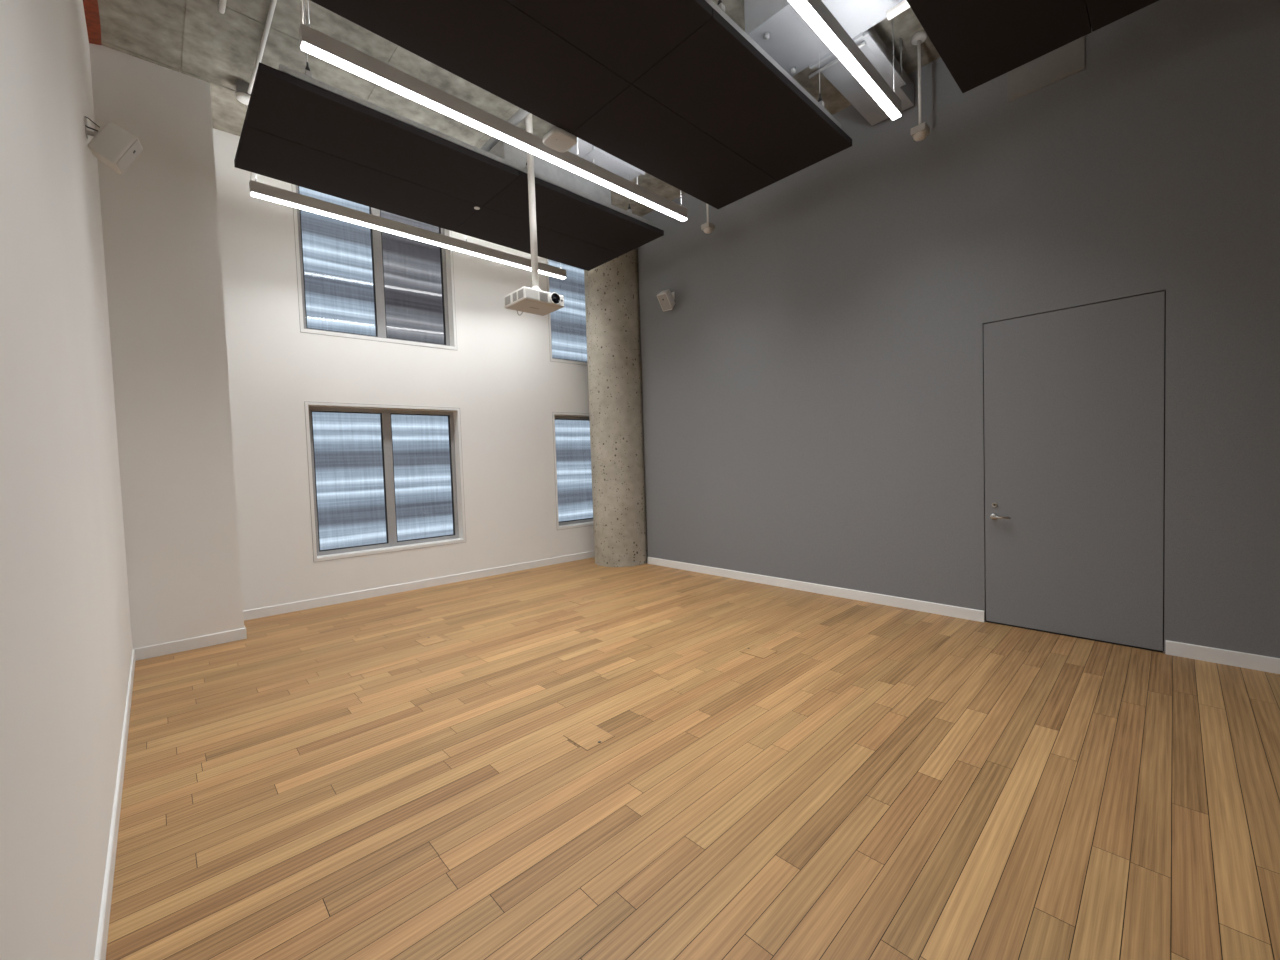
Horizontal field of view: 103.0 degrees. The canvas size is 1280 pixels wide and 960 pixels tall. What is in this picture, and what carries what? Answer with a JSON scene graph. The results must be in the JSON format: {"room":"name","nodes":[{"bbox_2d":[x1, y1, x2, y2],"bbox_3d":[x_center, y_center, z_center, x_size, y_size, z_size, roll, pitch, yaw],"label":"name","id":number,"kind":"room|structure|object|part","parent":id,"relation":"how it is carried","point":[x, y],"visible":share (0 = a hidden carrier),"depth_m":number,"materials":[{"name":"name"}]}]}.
{"room":"empty meeting room","nodes":[
{"label":"empty meeting room","id":0,"kind":"room"},
{"bbox_2d":[0,0,132,959],"bbox_3d":[-1.337,-1.018,0.908,0.150,5.522,11.868,-4,3,-44],"label":"wall","id":1,"kind":"structure","parent":0,"point":[66,648],"depth_m":1.51,"materials":[{"name":"white paint"}]},
{"bbox_2d":[83,0,101,44],"bbox_3d":[-1.011,-3.720,0.541,0.085,0.020,10.609,-4,3,-44],"label":"trim","id":2,"kind":"structure","parent":1,"relation":"attached to","point":[91,9],"depth_m":4.15,"materials":[{"name":"brown wood"}]},
{"bbox_2d":[84,116,142,173],"bbox_3d":[-3.620,-2.290,3.509,0.272,0.285,0.172,-4,3,-37],"label":"wall speaker","id":3,"kind":"object","parent":1,"relation":"attached to","point":[116,147],"visible":1,"depth_m":3.46,"materials":[{"name":"white plastic"}]},
{"bbox_2d":[116,139,142,172],"bbox_3d":[-3.561,-2.258,3.553,0.119,0.202,0.140,-3,3,-34],"label":"grille","id":4,"kind":"object","parent":3,"relation":"attached to","point":[127,150],"depth_m":3.51,"materials":[{"name":"white plastic"}]},
{"bbox_2d":[94,626,246,959],"bbox_3d":[-0.839,1.562,1.264,0.802,0.108,11.375,-4,3,-44],"label":"baseboard","id":5,"kind":"structure","parent":1,"relation":"attached to","point":[102,936],"depth_m":2.89,"materials":[{"name":"white paint"}]},
{"bbox_2d":[89,43,243,648],"bbox_3d":[-4.609,-1.087,4.998,0.809,5.412,0.872,-4,3,-44],"label":"wall","id":6,"kind":"structure","parent":0,"point":[160,222],"depth_m":4.69,"materials":[{"name":"white paint"}]},
{"bbox_2d":[213,128,593,610],"bbox_3d":[-2.786,-1.198,7.234,6.793,5.502,0.240,-4,3,-40],"label":"wall","id":7,"kind":"structure","parent":0,"point":[501,376],"depth_m":6.53,"materials":[{"name":"white paint"}]},
{"bbox_2d":[292,184,456,349],"bbox_3d":[-3.409,-2.754,6.674,1.872,1.925,0.230,-4,3,-40],"label":"window","id":8,"kind":"structure","parent":7,"relation":"in","point":[376,235],"depth_m":6.71,"materials":[{"name":"white paint"}]},
{"bbox_3d":[-3.360,-1.834,6.688,1.796,0.014,0.174,-4,3,-40],"label":"sill","id":9,"kind":"part","parent":8,"relation":"part of","materials":[{"name":"white paint"}]},
{"bbox_2d":[304,401,465,561],"bbox_3d":[-3.317,-0.019,6.777,1.872,1.925,0.230,-4,3,-40],"label":"window","id":10,"kind":"structure","parent":7,"relation":"in","point":[392,544],"depth_m":6.80,"materials":[{"name":"white paint"}]},
{"bbox_3d":[-3.268,0.902,6.791,1.796,0.014,0.174,-4,3,-40],"label":"sill","id":11,"kind":"part","parent":10,"relation":"part of","materials":[{"name":"white paint"}]},
{"bbox_2d":[243,551,594,620],"bbox_3d":[-2.568,1.394,7.277,5.042,0.108,0.012,-4,3,-40],"label":"baseboard","id":12,"kind":"structure","parent":7,"relation":"attached to","point":[358,595],"depth_m":6.75,"materials":[{"name":"white paint"}]},
{"bbox_2d":[546,259,587,365],"bbox_3d":[-1.097,-2.906,8.650,1.200,1.925,0.230,-4,3,-40],"label":"window","id":13,"kind":"structure","parent":7,"relation":"in","point":[548,290],"depth_m":8.22,"materials":[{"name":"white paint"}]},
{"bbox_2d":[552,412,592,529],"bbox_3d":[-1.005,-0.171,8.753,1.200,1.925,0.230,-4,3,-40],"label":"window","id":14,"kind":"structure","parent":7,"relation":"in","point":[577,523],"depth_m":8.53,"materials":[{"name":"white paint"}]},
{"bbox_3d":[-0.956,0.750,8.767,1.124,0.014,0.174,-4,3,-40],"label":"sill","id":15,"kind":"part","parent":14,"relation":"part of","materials":[{"name":"white paint"}]},
{"bbox_2d":[98,0,939,216],"bbox_3d":[0.963,-3.994,3.121,6.823,0.200,12.018,-4,3,-44],"label":"ceiling","id":16,"kind":"structure","parent":0,"point":[192,38],"depth_m":4.56,"materials":[{"name":"concrete"}]},
{"bbox_2d":[218,0,226,13],"bbox_3d":[-2.983,-3.751,3.689,0.040,0.077,1.088,-4,3,-44],"label":"pipe stub","id":17,"kind":"object","parent":16,"relation":"attached to","point":[222,3],"visible":1,"depth_m":4.00,"materials":[{"name":"white metal"}]},
{"bbox_2d":[235,79,250,104],"bbox_3d":[-3.811,-3.723,4.906,0.140,0.155,0.140,-4,3,-44],"label":"smoke detector","id":18,"kind":"object","parent":16,"relation":"attached to","point":[241,87],"visible":0.69,"depth_m":4.86,"materials":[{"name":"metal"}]},
{"bbox_2d":[247,0,276,93],"bbox_3d":[-2.624,-3.738,3.724,0.058,0.087,3.240,-4,3,-44],"label":"conduit","id":19,"kind":"object","parent":16,"relation":"attached to","point":[273,2],"visible":0.87,"depth_m":4.37,"materials":[{"name":"white metal"}]},
{"bbox_2d":[246,105,565,278],"bbox_3d":[-2.498,-3.403,6.302,3.764,0.986,0.070,-4,3,-44],"label":"linear pendant light","id":20,"kind":"object","parent":16,"relation":"hanging from","point":[257,189],"visible":0.94,"depth_m":5.87,"materials":[{"name":"metal"}]},
{"bbox_2d":[234,0,663,270],"bbox_3d":[-1.717,-3.422,5.484,4.076,0.939,1.526,-4,3,-44],"label":"ceiling panel","id":21,"kind":"object","parent":16,"relation":"hanging from","point":[299,129],"visible":0.93,"depth_m":4.85,"materials":[{"name":"black fabric"}]},
{"bbox_2d":[299,0,687,221],"bbox_3d":[-0.851,-3.393,4.576,3.764,0.986,0.070,-4,3,-44],"label":"linear pendant light","id":22,"kind":"object","parent":16,"relation":"hanging from","point":[314,42],"visible":0.94,"depth_m":4.01,"materials":[{"name":"grey paint"}]},
{"bbox_3d":[-2.200,-3.359,3.290,0.017,0.867,0.016,-4,3,-44],"label":"power cord","id":23,"kind":"part","parent":22,"relation":"part of","materials":[{"name":"white plastic"}]},
{"bbox_2d":[525,113,540,289],"bbox_3d":[-1.052,-2.853,4.938,0.200,2.080,0.200,-4,3,-44],"label":"pole","id":24,"kind":"object","parent":16,"relation":"hanging from","point":[528,119],"visible":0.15,"depth_m":4.92,"materials":[{"name":"metal"}]},
{"bbox_2d":[481,108,528,151],"bbox_3d":[-0.438,-3.477,4.124,0.076,0.076,4.200,-4,3,-44],"label":"pipe","id":25,"kind":"object","parent":24,"relation":"attached to","point":[520,114],"visible":0.02,"depth_m":4.92,"materials":[{"name":"metal"}]},
{"bbox_2d":[504,287,563,315],"bbox_3d":[-1.040,-1.751,5.023,0.455,0.189,0.393,-4,3,-44],"label":"projector","id":26,"kind":"object","parent":24,"relation":"hanging from","point":[524,299],"visible":1,"depth_m":4.93,"materials":[{"name":"white plastic"}]},
{"bbox_2d":[505,295,510,305],"bbox_3d":[-1.285,-1.747,4.956,0.007,0.078,0.101,-4,3,-44],"label":"vent","id":27,"kind":"object","parent":26,"relation":"attached to","point":[507,298],"depth_m":4.95,"materials":[{"name":"grey plastic"}]},
{"bbox_2d":[513,292,516,301],"bbox_3d":[-1.194,-1.747,4.861,0.007,0.078,0.071,-4,3,-44],"label":"vent","id":28,"kind":"object","parent":26,"relation":"attached to","point":[514,293],"depth_m":4.86,"materials":[{"name":"grey plastic"}]},
{"bbox_2d":[518,289,522,298],"bbox_3d":[-1.120,-1.746,4.783,0.007,0.078,0.092,-4,3,-44],"label":"vent","id":29,"kind":"object","parent":26,"relation":"attached to","point":[520,291],"depth_m":4.78,"materials":[{"name":"grey plastic"}]},
{"bbox_3d":[-1.016,-1.750,4.795,0.141,0.086,0.005,-4,3,-44],"label":"panel","id":30,"kind":"part","parent":26,"relation":"part of","materials":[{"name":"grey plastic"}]},
{"bbox_3d":[-1.042,-1.702,5.031,0.428,0.007,0.354,-4,3,-44],"label":"underside plate","id":31,"kind":"part","parent":26,"relation":"part of","materials":[{"name":"grey plastic"}]},
{"bbox_2d":[539,292,547,301],"bbox_3d":[-0.924,-1.754,4.882,0.092,0.082,0.007,-4,3,-44],"label":"vent","id":32,"kind":"object","parent":26,"relation":"attached to","point":[543,296],"depth_m":4.88,"materials":[{"name":"grey plastic"}]},
{"bbox_2d":[489,140,610,203],"bbox_3d":[-1.065,-3.313,5.787,1.400,0.280,0.630,-4,3,-44],"label":"duct","id":33,"kind":"object","parent":16,"relation":"hanging from","point":[502,149],"visible":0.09,"depth_m":5.48,"materials":[{"name":"metal"}]},
{"bbox_2d":[543,127,576,152],"bbox_3d":[-0.707,-3.397,4.384,0.246,0.974,0.243,-4,3,-44],"label":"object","id":34,"kind":"object","parent":16,"relation":"attached to","point":[557,139],"visible":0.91,"depth_m":4.37,"materials":[{"name":"grey plastic"}]},
{"bbox_2d":[310,0,851,208],"bbox_3d":[-0.080,-3.413,3.769,4.076,0.939,1.526,-4,3,-44],"label":"ceiling panel","id":35,"kind":"object","parent":16,"relation":"hanging from","point":[676,91],"visible":0.98,"depth_m":3.72,"materials":[{"name":"metal"}]},
{"bbox_2d":[555,126,644,184],"bbox_3d":[-0.288,-3.732,5.605,1.082,0.425,0.670,-4,3,-44],"label":"air duct","id":36,"kind":"object","parent":16,"relation":"in","point":[585,150],"visible":0.24,"depth_m":5.69,"materials":[{"name":"metal"}]},
{"bbox_2d":[701,204,714,233],"bbox_3d":[0.841,-3.557,6.382,0.124,0.909,0.124,-4,3,-44],"label":"sensor","id":37,"kind":"object","parent":16,"relation":"hanging from","point":[707,227],"visible":0.67,"depth_m":6.37,"materials":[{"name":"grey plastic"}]},
{"bbox_3d":[0.839,-3.608,6.380,0.024,0.807,0.025,-4,3,-44],"label":"drop rod","id":38,"kind":"part","parent":37,"relation":"part of","materials":[{"name":"white metal"}]},
{"bbox_2d":[744,0,913,125],"bbox_3d":[2.156,-3.758,4.091,1.935,0.423,1.802,-4,3,-44],"label":"air duct","id":39,"kind":"object","parent":16,"relation":"hanging from","point":[776,26],"visible":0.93,"depth_m":4.19,"materials":[{"name":"metal"}]},
{"bbox_3d":[1.004,-3.722,4.053,0.040,0.414,0.042,-4,3,-44],"label":"hanger rod","id":40,"kind":"part","parent":39,"relation":"part of","materials":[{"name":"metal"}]},
{"bbox_3d":[1.328,-3.747,4.421,0.040,0.414,0.042,-4,3,-44],"label":"hanger rod","id":41,"kind":"part","parent":39,"relation":"part of","materials":[{"name":"metal"}]},
{"bbox_3d":[2.105,-3.607,4.381,0.838,0.032,0.058,-4,3,-44],"label":"duct rail","id":42,"kind":"part","parent":39,"relation":"part of","materials":[{"name":"silver metal"}]},
{"bbox_3d":[2.369,-3.800,4.621,0.014,0.393,0.014,-3,2,-21],"label":"hanger rod","id":43,"kind":"part","parent":39,"relation":"part of","materials":[{"name":"metal"}]},
{"bbox_2d":[788,0,901,119],"bbox_3d":[0.751,-3.384,2.897,3.764,0.986,0.070,-4,3,-44],"label":"linear pendant light","id":44,"kind":"object","parent":16,"relation":"hanging from","point":[815,13],"visible":1,"depth_m":3.55,"materials":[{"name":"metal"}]},
{"bbox_2d":[911,31,929,140],"bbox_3d":[2.531,-3.547,4.611,0.124,0.909,0.124,-4,3,-44],"label":"sensor","id":45,"kind":"object","parent":16,"relation":"hanging from","point":[919,132],"visible":1,"depth_m":4.59,"materials":[{"name":"grey plastic"}]},
{"bbox_3d":[2.530,-3.598,4.609,0.024,0.807,0.025,-4,3,-44],"label":"drop rod","id":46,"kind":"part","parent":45,"relation":"part of","materials":[{"name":"white metal"}]},
{"bbox_2d":[907,0,1158,92],"bbox_3d":[1.577,-3.403,2.033,4.076,0.939,1.526,-4,3,-44],"label":"ceiling panel","id":47,"kind":"object","parent":16,"relation":"hanging from","point":[978,42],"visible":1,"depth_m":3.39,"materials":[{"name":"metal"}]},
{"bbox_2d":[887,0,909,19],"bbox_3d":[2.579,-3.473,3.058,0.060,0.059,2.090,-4,3,-44],"label":"light","id":48,"kind":"object","parent":47,"relation":"attached to","point":[902,6],"visible":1,"depth_m":3.75,"materials":[{"name":"white plastic"}]},
{"bbox_2d":[106,557,1279,959],"bbox_3d":[1.224,1.531,3.271,6.793,0.120,11.781,-4,3,-44],"label":"floor","id":49,"kind":"structure","parent":0,"point":[328,782],"depth_m":2.55,"materials":[{"name":"brown wood"}]},
{"bbox_2d":[415,635,446,646],"bbox_3d":[-1.981,1.521,4.822,0.208,0.007,0.237,-4,3,-44],"label":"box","id":50,"kind":"object","parent":49,"relation":"on","point":[427,641],"visible":1,"depth_m":4.81,"materials":[{"name":"brown wood"}]},
{"bbox_2d":[563,722,614,750],"bbox_3d":[-0.305,1.532,3.046,0.208,0.007,0.237,-4,3,-44],"label":"box","id":51,"kind":"object","parent":49,"relation":"on","point":[588,736],"visible":1,"depth_m":3.04,"materials":[{"name":"brown wood"}]},
{"bbox_2d":[584,248,647,566],"bbox_3d":[-0.382,-1.351,8.236,0.890,5.372,0.890,-4,3,-44],"label":"column","id":52,"kind":"structure","parent":49,"relation":"on","point":[612,287],"depth_m":7.87,"materials":[{"name":"concrete"}]},
{"bbox_2d":[739,645,776,658],"bbox_3d":[0.994,1.442,4.277,0.208,0.007,0.237,-4,3,-44],"label":"box","id":53,"kind":"object","parent":49,"relation":"on","point":[753,650],"visible":1,"depth_m":4.27,"materials":[{"name":"brown wood"}]},
{"bbox_2d":[638,0,1279,657],"bbox_3d":[3.551,-1.328,4.361,0.060,5.452,10.115,-4,3,-44],"label":"wall","id":54,"kind":"structure","parent":0,"point":[813,378],"depth_m":4.84,"materials":[{"name":"grey paint"}]},
{"bbox_2d":[657,289,674,310],"bbox_3d":[0.384,-2.594,7.348,0.166,0.280,0.278,0,3,36],"label":"wall speaker","id":55,"kind":"object","parent":54,"relation":"attached to","point":[666,299],"visible":1,"depth_m":7.30,"materials":[{"name":"white plastic"}]},
{"bbox_2d":[657,294,670,310],"bbox_3d":[0.349,-2.544,7.300,0.140,0.179,0.151,0,3,36],"label":"grille","id":56,"kind":"object","parent":55,"relation":"attached to","point":[664,299],"depth_m":7.29,"materials":[{"name":"white plastic"}]},
{"bbox_2d":[647,557,983,621],"bbox_3d":[1.687,1.282,6.452,0.012,0.108,4.535,-4,3,-44],"label":"baseboard","id":57,"kind":"structure","parent":54,"relation":"attached to","point":[929,607],"depth_m":5.85,"materials":[{"name":"white paint"}]},
{"bbox_2d":[1007,36,1084,102],"bbox_3d":[3.409,-3.582,4.293,0.012,0.520,0.517,-4,3,-44],"label":"wall panel","id":58,"kind":"object","parent":54,"relation":"in","point":[1067,60],"visible":0.52,"depth_m":4.28,"materials":[{"name":"grey metal"}]},
{"bbox_2d":[983,291,1164,651],"bbox_3d":[3.615,-0.046,4.330,0.120,2.785,1.168,-4,3,-44],"label":"door","id":59,"kind":"structure","parent":54,"relation":"in","point":[1074,397],"depth_m":4.27,"materials":[{"name":"paint"}]},
{"bbox_3d":[3.297,0.340,4.652,0.066,0.018,0.144,-4,3,-44],"label":"lever","id":60,"kind":"part","parent":59,"relation":"part of","materials":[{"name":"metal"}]},
{"bbox_2d":[1165,640,1279,673],"bbox_3d":[5.538,1.304,2.417,0.012,0.108,4.238,-4,3,-44],"label":"baseboard","id":61,"kind":"structure","parent":54,"relation":"attached to","point":[1209,654],"depth_m":3.73,"materials":[{"name":"white paint"}]},
{"label":"outside","id":62,"kind":"structure","parent":0,"visible":0},
{"bbox_2d":[299,186,592,549],"bbox_3d":[-3.132,-2.098,7.824,12.823,8.280,0.024,-4,3,-40],"label":"window blinds","id":63,"kind":"object","parent":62,"point":[337,255],"visible":0.18,"depth_m":7.41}
]}

